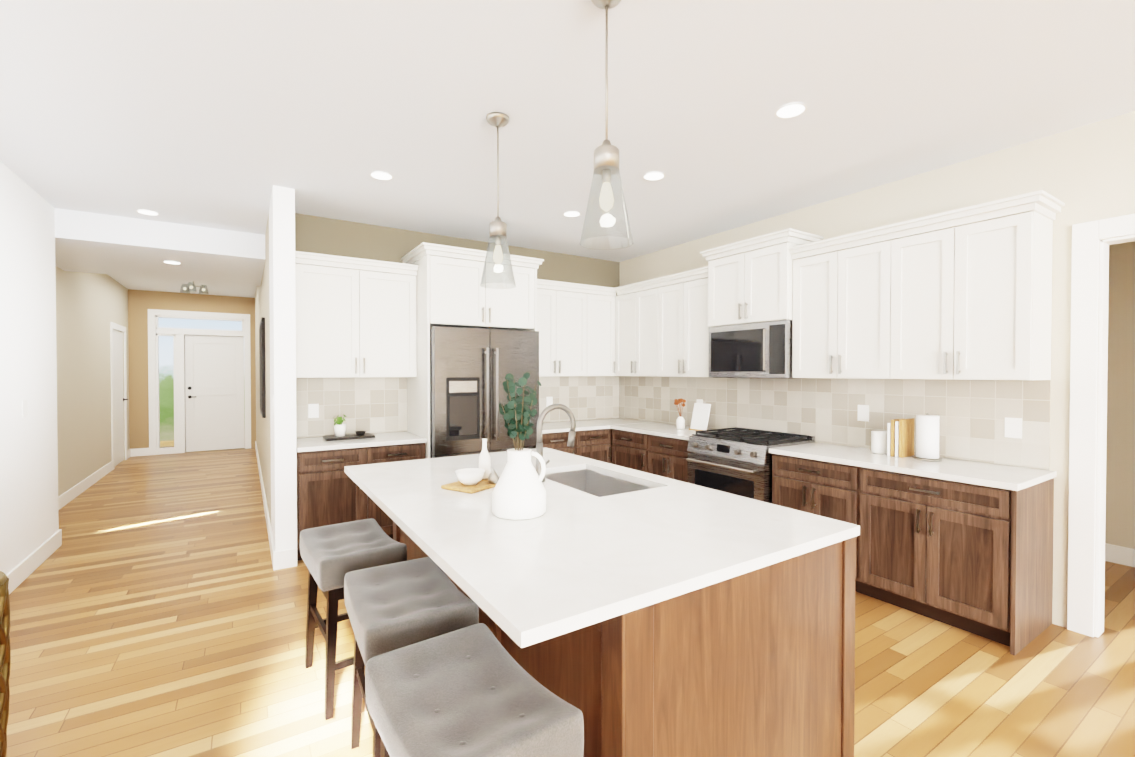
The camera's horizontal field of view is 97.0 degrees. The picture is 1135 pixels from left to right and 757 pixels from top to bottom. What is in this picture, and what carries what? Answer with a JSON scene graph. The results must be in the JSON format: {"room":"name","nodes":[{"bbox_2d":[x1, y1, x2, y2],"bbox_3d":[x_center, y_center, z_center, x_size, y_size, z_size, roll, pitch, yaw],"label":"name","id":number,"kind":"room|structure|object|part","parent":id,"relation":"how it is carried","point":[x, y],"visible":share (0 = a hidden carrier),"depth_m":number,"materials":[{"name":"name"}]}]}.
{"room":"kitchen","nodes":[
{"label":"kitchen","id":0,"kind":"room"},
{"bbox_2d":[0,161,58,573],"bbox_3d":[-0.551,0.068,-1.989,0.470,2.800,14.330,0,1,-33],"label":"wall","id":1,"kind":"structure","parent":0,"point":[29,521],"depth_m":3.58,"materials":[{"name":"beige paint"}]},
{"bbox_2d":[55,266,129,496],"bbox_3d":[-6.093,-0.084,6.287,0.120,2.900,5.590,0,1,-33],"label":"wall","id":2,"kind":"structure","parent":0,"point":[90,307],"depth_m":6.21,"materials":[{"name":"beige paint"}]},
{"bbox_2d":[110,322,127,469],"bbox_3d":[-7.022,0.252,7.863,0.020,2.190,1.080,0,1,-33],"label":"door frame","id":3,"kind":"structure","parent":2,"relation":"attached to","point":[113,325],"depth_m":7.48,"materials":[{"name":"white wood"}]},
{"bbox_2d":[113,329,127,465],"bbox_3d":[-7.029,0.294,7.860,0.105,2.086,0.892,0,1,-33],"label":"hall door","id":4,"kind":"structure","parent":2,"relation":"in","point":[119,399],"depth_m":7.89,"materials":[{"name":"white wood"}]},
{"bbox_2d":[128,289,255,452],"bbox_3d":[-6.747,-0.143,9.130,2.100,2.950,0.140,0,1,-33],"label":"wall","id":5,"kind":"structure","parent":0,"point":[141,303],"depth_m":8.70,"materials":[{"name":"beige paint"}]},
{"bbox_2d":[148,309,250,454],"bbox_3d":[-6.664,0.061,9.151,1.500,2.540,0.120,0,1,-33],"label":"door frame","id":6,"kind":"structure","parent":5,"relation":"attached to","point":[155,331],"depth_m":8.93,"materials":[{"name":"white wood"}]},
{"bbox_2d":[185,335,244,451],"bbox_3d":[-6.486,0.267,9.247,0.892,2.106,0.105,0,1,-33],"label":"entry door","id":7,"kind":"structure","parent":5,"relation":"in","point":[214,392],"depth_m":9.25,"materials":[{"name":"white wood"}]},
{"bbox_2d":[255,185,296,550],"bbox_3d":[-3.982,-0.088,6.648,0.140,2.900,7.030,0,1,-33],"label":"wall","id":8,"kind":"structure","parent":0,"point":[275,304],"depth_m":3.71,"materials":[{"name":"beige paint"}]},
{"bbox_2d":[259,317,265,417],"bbox_3d":[-3.332,-0.114,5.478,0.032,1.020,0.900,0,1,-33],"label":"framed picture","id":9,"kind":"object","parent":8,"relation":"attached to","point":[262,367],"visible":1,"depth_m":5.11,"materials":[{"name":"black"}]},
{"bbox_2d":[272,395,273,411],"bbox_3d":[-2.210,0.188,3.766,0.006,0.120,0.080,0,1,-33],"label":"light switch","id":10,"kind":"object","parent":8,"relation":"attached to","point":[272,403],"visible":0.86,"depth_m":3.74,"materials":[{"name":"white plastic"}]},
{"bbox_2d":[295,213,619,463],"bbox_3d":[-0.840,-0.021,5.308,3.690,2.800,0.128,0,1,-33],"label":"wall","id":11,"kind":"structure","parent":0,"point":[371,405],"depth_m":4.69,"materials":[{"name":"beige tile"}]},
{"bbox_2d":[308,404,318,417],"bbox_3d":[-2.203,0.280,4.353,0.080,0.120,0.005,0,1,-33],"label":"electrical outlet","id":12,"kind":"object","parent":11,"relation":"attached to","point":[313,410],"visible":1,"depth_m":4.35,"materials":[{"name":"white plastic"}]},
{"bbox_2d":[295,254,418,377],"bbox_3d":[-1.849,-0.484,4.381,0.966,0.949,0.340,0,1,-33],"label":"upper cabinet","id":13,"kind":"object","parent":11,"relation":"attached to","point":[357,317],"depth_m":4.22,"materials":[{"name":"white wood"}]},
{"bbox_2d":[407,246,538,330],"bbox_3d":[-0.913,-0.785,4.801,1.018,0.618,0.640,0,1,-33],"label":"upper cabinet","id":14,"kind":"object","parent":11,"relation":"attached to","point":[451,294],"depth_m":4.48,"materials":[{"name":"white wood"}]},
{"bbox_2d":[546,397,552,406],"bbox_3d":[-0.202,0.264,5.642,0.080,0.120,0.005,0,1,-33],"label":"electrical outlet","id":15,"kind":"object","parent":11,"relation":"attached to","point":[549,400],"visible":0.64,"depth_m":5.64,"materials":[{"name":"white plastic"}]},
{"bbox_2d":[527,282,594,376],"bbox_3d":[-0.186,-0.497,5.452,0.857,0.949,0.340,0,1,-33],"label":"upper cabinet","id":16,"kind":"object","parent":11,"relation":"attached to","point":[566,330],"depth_m":5.37,"materials":[{"name":"white wood"}]},
{"bbox_2d":[595,290,616,375],"bbox_3d":[0.263,-0.501,5.741,0.460,0.949,0.340,0,1,-33],"label":"upper cabinet","id":17,"kind":"object","parent":11,"relation":"attached to","point":[605,363],"depth_m":5.65,"materials":[{"name":"white wood"}]},
{"bbox_2d":[0,0,1134,297],"bbox_3d":[0.129,-1.329,1.804,12.500,0.380,20.000,0,1,-33],"label":"ceiling","id":18,"kind":"structure","parent":0,"point":[202,128],"depth_m":2.58,"materials":[{"name":"white paint"}]},
{"bbox_2d":[136,210,159,215],"bbox_3d":[-3.553,-1.405,4.249,0.156,0.004,0.156,0,1,-33],"label":"recessed light","id":19,"kind":"object","parent":18,"relation":"in","point":[148,212],"visible":0.96,"depth_m":4.25,"materials":[{"name":"white plastic"}]},
{"bbox_2d":[163,261,180,263],"bbox_3d":[-4.008,-1.175,5.089,0.156,0.004,0.156,0,1,-33],"label":"recessed light","id":20,"kind":"object","parent":18,"relation":"in","point":[170,262],"visible":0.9,"depth_m":5.08,"materials":[{"name":"white plastic"}]},
{"bbox_2d":[180,281,208,293],"bbox_3d":[-5.459,-1.381,7.333,0.343,0.248,0.327,0,1,-33],"label":"light","id":21,"kind":"object","parent":18,"relation":"attached to","point":[187,289],"visible":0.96,"depth_m":7.34,"materials":[{"name":"silver metal"}]},
{"bbox_2d":[370,171,392,179],"bbox_3d":[-1.280,-1.395,3.454,0.156,0.004,0.156,0,1,-33],"label":"recessed light","id":22,"kind":"object","parent":18,"relation":"in","point":[381,175],"visible":1,"depth_m":3.45,"materials":[{"name":"white plastic"}]},
{"bbox_2d":[480,112,515,288],"bbox_3d":[-0.371,-0.941,2.677,0.194,0.893,0.194,0,1,-33],"label":"pendant light","id":23,"kind":"object","parent":18,"relation":"hanging from","point":[497,226],"visible":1,"depth_m":2.66,"materials":[{"name":"clear glass"}]},
{"bbox_2d":[563,211,580,216],"bbox_3d":[0.037,-1.405,4.290,0.156,0.004,0.156,0,1,-33],"label":"recessed light","id":24,"kind":"object","parent":18,"relation":"in","point":[571,214],"visible":0.98,"depth_m":4.30,"materials":[{"name":"white plastic"}]},
{"bbox_2d":[579,0,633,249],"bbox_3d":[0.140,-0.930,1.792,0.194,0.893,0.194,0,1,-33],"label":"pendant light","id":25,"kind":"object","parent":18,"relation":"hanging from","point":[606,159],"visible":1,"depth_m":1.77,"materials":[{"name":"clear glass"}]},
{"bbox_2d":[643,172,664,180],"bbox_3d":[0.596,-1.395,3.461,0.156,0.004,0.156,0,1,-33],"label":"recessed light","id":26,"kind":"object","parent":18,"relation":"in","point":[652,176],"visible":1,"depth_m":3.46,"materials":[{"name":"white plastic"}]},
{"bbox_2d":[774,103,806,118],"bbox_3d":[1.154,-1.384,2.595,0.156,0.004,0.156,0,1,-33],"label":"recessed light","id":27,"kind":"object","parent":18,"relation":"in","point":[792,110],"visible":1,"depth_m":2.59,"materials":[{"name":"white plastic"}]},
{"bbox_2d":[6,440,1134,756],"bbox_3d":[-0.413,1.441,2.679,12.500,0.060,22.000,0,1,-33],"label":"floor","id":28,"kind":"structure","parent":0,"point":[158,606],"depth_m":2.53,"materials":[{"name":"brown wood"}]},
{"bbox_2d":[0,571,10,756],"bbox_3d":[-2.080,1.054,1.624,0.374,0.740,0.373,0,1,-33],"label":"stand","id":29,"kind":"object","parent":28,"relation":"on","point":[5,659],"visible":1,"depth_m":1.73,"materials":[{"name":"brown"}]},
{"bbox_2d":[297,446,378,560],"bbox_3d":[-1.956,0.970,4.174,0.562,0.844,0.600,0,1,-33],"label":"base cabinet","id":30,"kind":"object","parent":28,"relation":"on","point":[326,495],"depth_m":3.90,"materials":[{"name":"brown wood"}]},
{"bbox_2d":[296,430,426,453],"bbox_3d":[-1.776,0.529,4.271,0.976,0.036,0.625,0,1,-33],"label":"countertop","id":31,"kind":"structure","parent":30,"relation":"on","point":[303,445],"depth_m":4.09,"materials":[{"name":"white stone"}]},
{"bbox_2d":[323,433,374,440],"bbox_3d":[-1.874,0.500,4.308,0.380,0.020,0.220,0,1,-33],"label":"tray","id":32,"kind":"object","parent":31,"relation":"on","point":[345,437],"visible":0.98,"depth_m":4.25,"materials":[{"name":"black wood"}]},
{"bbox_2d":[333,415,345,435],"bbox_3d":[-1.940,0.399,4.275,0.118,0.180,0.100,0,1,-33],"label":"potted plant","id":33,"kind":"object","parent":32,"relation":"on","point":[339,428],"visible":1,"depth_m":4.24,"materials":[{"name":"green plant"}]},
{"bbox_2d":[355,431,365,434],"bbox_3d":[-1.793,0.473,4.348,0.090,0.030,0.088,0,1,-33],"label":"bowl","id":34,"kind":"object","parent":32,"relation":"on","point":[360,432],"visible":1,"depth_m":4.32,"materials":[{"name":"black ceramic"}]},
{"bbox_2d":[300,518,406,719],"bbox_3d":[-1.018,1.079,2.368,0.364,0.672,0.524,-1,1,-37],"label":"bar stool","id":35,"kind":"object","parent":28,"relation":"on","point":[332,555],"visible":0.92,"depth_m":2.23,"materials":[{"name":"grey fabric"}]},
{"bbox_3d":[-1.018,1.150,2.369,0.322,0.529,0.482,-1,1,-37],"label":"frame","id":36,"kind":"part","parent":35,"relation":"part of","materials":[{"name":"brown wood"}]},
{"bbox_3d":[-1.018,0.813,2.364,0.364,0.143,0.524,-1,1,-37],"label":"seat","id":37,"kind":"part","parent":35,"relation":"part of","materials":[{"name":"grey fabric"}]},
{"bbox_2d":[379,442,426,538],"bbox_3d":[-1.608,0.967,4.399,0.562,0.844,0.600,0,1,-33],"label":"base cabinet","id":38,"kind":"object","parent":28,"relation":"on","point":[419,451],"depth_m":4.16,"materials":[{"name":"brown wood"}]},
{"bbox_2d":[344,557,478,756],"bbox_3d":[-0.580,1.085,1.817,0.364,0.672,0.524,0,1,-31],"label":"bar stool","id":39,"kind":"object","parent":28,"relation":"on","point":[393,606],"visible":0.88,"depth_m":1.75,"materials":[{"name":"grey fabric"}]},
{"bbox_3d":[-0.580,1.157,1.818,0.322,0.529,0.482,0,1,-31],"label":"frame","id":40,"kind":"part","parent":39,"relation":"part of","materials":[{"name":"brown wood"}]},
{"bbox_3d":[-0.580,0.820,1.814,0.364,0.143,0.524,0,1,-31],"label":"seat","id":41,"kind":"part","parent":39,"relation":"part of","materials":[{"name":"grey fabric"}]},
{"bbox_2d":[365,623,583,756],"bbox_3d":[-0.253,1.092,1.255,0.364,0.672,0.524,-1,1,-36],"label":"bar stool","id":42,"kind":"object","parent":28,"relation":"on","point":[476,690],"visible":1,"depth_m":1.22,"materials":[{"name":"grey fabric"}]},
{"bbox_3d":[-0.253,1.164,1.256,0.322,0.529,0.482,-1,1,-36],"label":"frame","id":43,"kind":"part","parent":42,"relation":"part of","materials":[{"name":"brown wood"}]},
{"bbox_2d":[430,326,538,457],"bbox_3d":[-0.864,0.470,4.740,1.002,1.830,0.782,0,1,-33],"label":"fridge","id":44,"kind":"object","parent":28,"relation":"on","point":[470,368],"visible":0.6,"depth_m":4.38,"materials":[{"name":"silver metal"}]},
{"bbox_2d":[542,430,582,456],"bbox_3d":[-0.247,0.957,5.276,0.545,0.844,0.600,0,1,-33],"label":"base cabinet","id":45,"kind":"object","parent":28,"relation":"on","point":[558,442],"depth_m":5.06,"materials":[{"name":"brown wood"}]},
{"bbox_2d":[583,430,610,462],"bbox_3d":[0.086,0.954,5.491,0.544,0.844,0.600,0,1,-33],"label":"base cabinet","id":46,"kind":"object","parent":28,"relation":"on","point":[596,443],"depth_m":5.29,"materials":[{"name":"brown wood"}]},
{"bbox_2d":[542,418,651,433],"bbox_3d":[0.169,0.513,5.524,1.519,0.036,0.625,0,1,-33],"label":"countertop","id":47,"kind":"structure","parent":46,"relation":"on","point":[598,424],"depth_m":5.39,"materials":[{"name":"white stone"}]},
{"bbox_2d":[612,430,638,469],"bbox_3d":[0.893,0.957,5.259,0.600,0.844,0.647,0,1,-33],"label":"base cabinet","id":48,"kind":"object","parent":28,"relation":"on","point":[625,446],"depth_m":5.17,"materials":[{"name":"brown wood"}]},
{"bbox_2d":[393,524,859,756],"bbox_3d":[-0.004,0.991,2.514,1.139,0.844,2.286,0,1,-33],"label":"kitchen island","id":49,"kind":"object","parent":28,"relation":"on","point":[628,612],"depth_m":1.50,"materials":[{"name":"brown wood"}]},
{"bbox_2d":[344,454,767,651],"bbox_3d":[-0.365,0.553,2.277,0.843,0.035,2.285,0,1,-33],"label":"island countertop","id":50,"kind":"structure","parent":49,"relation":"on","point":[567,569],"depth_m":1.60,"materials":[{"name":"white stone"}]},
{"bbox_2d":[441,477,499,493],"bbox_3d":[-0.449,0.524,2.502,0.200,0.016,0.300,0,1,32],"label":"board","id":51,"kind":"object","parent":50,"relation":"on","point":[481,485],"visible":0.48,"depth_m":2.40,"materials":[{"name":"brown wood"}]},
{"bbox_2d":[455,468,484,485],"bbox_3d":[-0.474,0.483,2.449,0.144,0.065,0.144,0,1,-33],"label":"bowl","id":52,"kind":"object","parent":51,"relation":"on","point":[469,476],"visible":1,"depth_m":2.41,"materials":[{"name":"white ceramic"}]},
{"bbox_2d":[479,438,490,479],"bbox_3d":[-0.425,0.412,2.575,0.060,0.205,0.060,0,1,-33],"label":"bottle","id":53,"kind":"object","parent":51,"relation":"on","point":[484,460],"visible":0.81,"depth_m":2.56,"materials":[{"name":"white ceramic"}]},
{"bbox_2d":[488,468,498,483],"bbox_3d":[-0.366,0.480,2.483,0.060,0.070,0.058,0,1,-33],"label":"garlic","id":54,"kind":"object","parent":51,"relation":"on","point":[493,477],"visible":0.94,"depth_m":2.46,"materials":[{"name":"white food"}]},
{"bbox_2d":[492,372,545,519],"bbox_3d":[-0.193,0.256,2.009,0.216,0.564,0.216,0,1,-33],"label":"jug vase","id":55,"kind":"object","parent":50,"relation":"on","point":[519,492],"visible":1,"depth_m":1.96,"materials":[{"name":"white ceramic"}]},
{"bbox_2d":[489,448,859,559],"bbox_3d":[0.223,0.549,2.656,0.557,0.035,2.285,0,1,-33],"label":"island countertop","id":56,"kind":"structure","parent":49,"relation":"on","point":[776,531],"depth_m":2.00,"materials":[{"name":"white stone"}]},
{"bbox_2d":[548,468,655,495],"bbox_3d":[0.129,0.651,2.685,0.454,0.194,0.744,0,1,-33],"label":"sink","id":57,"kind":"object","parent":56,"relation":"in","point":[592,480],"depth_m":2.99,"materials":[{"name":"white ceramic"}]},
{"bbox_2d":[639,434,690,482],"bbox_3d":[1.163,0.962,4.839,0.600,0.844,0.647,0,1,-33],"label":"base cabinet","id":58,"kind":"object","parent":28,"relation":"on","point":[665,457],"depth_m":4.68,"materials":[{"name":"brown wood"}]},
{"bbox_2d":[611,422,713,441],"bbox_3d":[1.023,0.520,5.028,0.625,0.036,1.124,0,1,-33],"label":"countertop","id":59,"kind":"structure","parent":58,"relation":"on","point":[661,430],"depth_m":4.95,"materials":[{"name":"white stone"}]},
{"bbox_2d":[674,399,685,428],"bbox_3d":[1.120,0.349,4.995,0.144,0.305,0.153,0,1,-33],"label":"vase","id":60,"kind":"object","parent":59,"relation":"on","point":[680,422],"visible":1,"depth_m":4.96,"materials":[{"name":"white ceramic"}]},
{"bbox_2d":[689,403,710,431],"bbox_3d":[1.283,0.373,4.853,0.080,0.260,0.220,0,1,-33],"label":"cookbook stand","id":61,"kind":"object","parent":59,"relation":"on","point":[700,416],"visible":0.82,"depth_m":4.85,"materials":[{"name":"white paper"}]},
{"bbox_2d":[686,427,814,503],"bbox_3d":[1.494,0.926,4.199,0.714,0.932,0.768,0,1,-33],"label":"range","id":62,"kind":"object","parent":28,"relation":"on","point":[737,461],"visible":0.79,"depth_m":4.00,"materials":[{"name":"silver metal"}]},
{"bbox_2d":[772,454,842,520],"bbox_3d":[1.957,0.977,3.607,0.600,0.844,0.709,0,1,-33],"label":"base cabinet","id":63,"kind":"object","parent":28,"relation":"on","point":[801,484],"depth_m":3.48,"materials":[{"name":"brown wood"}]},
{"bbox_2d":[843,466,1053,655],"bbox_3d":[2.300,0.984,3.074,0.600,0.844,0.855,0,1,-33],"label":"base cabinet","id":64,"kind":"object","parent":28,"relation":"on","point":[978,560],"depth_m":2.80,"materials":[{"name":"brown wood"}]},
{"bbox_2d":[769,442,1056,493],"bbox_3d":[2.141,0.541,3.293,0.625,0.036,1.428,0,1,-33],"label":"countertop","id":65,"kind":"structure","parent":64,"relation":"on","point":[997,476],"depth_m":3.00,"materials":[{"name":"white stone"}]},
{"bbox_2d":[871,431,886,453],"bbox_3d":[2.177,0.445,3.503,0.100,0.150,0.100,0,1,-33],"label":"crock","id":66,"kind":"object","parent":65,"relation":"on","point":[878,442],"visible":0.9,"depth_m":3.46,"materials":[{"name":"white ceramic"}]},
{"bbox_2d":[887,418,913,457],"bbox_3d":[2.254,0.396,3.393,0.170,0.250,0.093,0,1,-33],"label":"books","id":67,"kind":"object","parent":65,"relation":"on","point":[900,437],"visible":1,"depth_m":3.35,"materials":[{"name":"yellow paper"}]},
{"bbox_2d":[913,413,941,461],"bbox_3d":[2.323,0.373,3.239,0.150,0.300,0.150,0,1,-33],"label":"paper towel roll","id":68,"kind":"object","parent":65,"relation":"on","point":[927,436],"visible":1,"depth_m":3.19,"materials":[{"name":"white paper"}]},
{"bbox_2d":[619,111,1134,636],"bbox_3d":[4.285,0.036,0.644,0.128,2.800,13.520,0,1,-33],"label":"wall","id":69,"kind":"structure","parent":0,"point":[1085,173],"depth_m":3.25,"materials":[{"name":"beige paint"}]},
{"bbox_2d":[6,441,1134,593],"bbox_3d":[0.897,1.349,2.213,7.200,0.135,19.800,0,1,-33],"label":"baseboard","id":70,"kind":"structure","parent":69,"relation":"attached to","point":[23,570],"depth_m":3.81,"materials":[{"name":"white wood"}]},
{"bbox_2d":[615,282,650,376],"bbox_3d":[0.891,-0.498,5.484,0.340,0.949,0.769,0,1,-33],"label":"upper cabinet","id":71,"kind":"object","parent":69,"relation":"attached to","point":[633,306],"depth_m":5.44,"materials":[{"name":"white wood"}]},
{"bbox_2d":[651,270,708,376],"bbox_3d":[1.240,-0.491,4.942,0.340,0.949,0.768,0,1,-33],"label":"upper cabinet","id":72,"kind":"object","parent":69,"relation":"attached to","point":[679,332],"depth_m":4.85,"materials":[{"name":"white wood"}]},
{"bbox_2d":[707,234,818,329],"bbox_3d":[1.636,-0.773,4.269,0.400,0.628,0.780,0,1,-33],"label":"upper cabinet","id":73,"kind":"object","parent":69,"relation":"attached to","point":[751,283],"depth_m":4.10,"materials":[{"name":"white wood"}]},
{"bbox_2d":[709,320,792,377],"bbox_3d":[1.620,-0.230,4.266,0.438,0.450,0.772,0,1,-33],"label":"microwave","id":74,"kind":"object","parent":73,"relation":"attached to","point":[758,350],"visible":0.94,"depth_m":4.10,"materials":[{"name":"silver metal"}]},
{"bbox_2d":[791,234,878,378],"bbox_3d":[2.080,-0.475,3.638,0.340,0.949,0.762,0,1,-33],"label":"upper cabinet","id":75,"kind":"object","parent":69,"relation":"attached to","point":[833,287],"depth_m":3.58,"materials":[{"name":"white wood"}]},
{"bbox_2d":[857,405,868,421],"bbox_3d":[2.207,0.258,3.746,0.005,0.120,0.080,0,1,-33],"label":"electrical outlet","id":76,"kind":"object","parent":69,"relation":"attached to","point":[863,412],"visible":1,"depth_m":3.74,"materials":[{"name":"white plastic"}]},
{"bbox_2d":[875,198,1058,379],"bbox_3d":[2.425,-0.468,3.103,0.340,0.949,0.761,0,1,-33],"label":"upper cabinet","id":77,"kind":"object","parent":69,"relation":"attached to","point":[965,293],"depth_m":2.93,"materials":[{"name":"white wood"}]},
{"bbox_2d":[1005,417,1021,438],"bbox_3d":[2.679,0.297,3.015,0.005,0.120,0.080,0,1,-33],"label":"electrical outlet","id":78,"kind":"object","parent":69,"relation":"attached to","point":[1013,427],"visible":1,"depth_m":3.01,"materials":[{"name":"white plastic"}]},
{"bbox_2d":[1067,214,1134,636],"bbox_3d":[3.205,0.283,2.331,0.160,2.265,1.230,0,1,-33],"label":"door frame","id":79,"kind":"structure","parent":69,"relation":"attached to","point":[1088,425],"depth_m":2.75,"materials":[{"name":"white wood"}]},
{"bbox_2d":[1105,241,1134,548],"bbox_3d":[6.222,0.035,0.691,0.120,2.800,11.500,0,1,-33],"label":"wall","id":80,"kind":"structure","parent":0,"point":[1120,492],"depth_m":3.76,"materials":[{"name":"beige paint"}]},
{"label":"outside","id":81,"kind":"structure","parent":0,"visible":0},
{"bbox_2d":[159,318,244,440],"bbox_3d":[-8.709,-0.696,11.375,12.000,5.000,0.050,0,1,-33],"label":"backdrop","id":82,"kind":"structure","parent":81,"point":[166,383],"depth_m":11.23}
]}

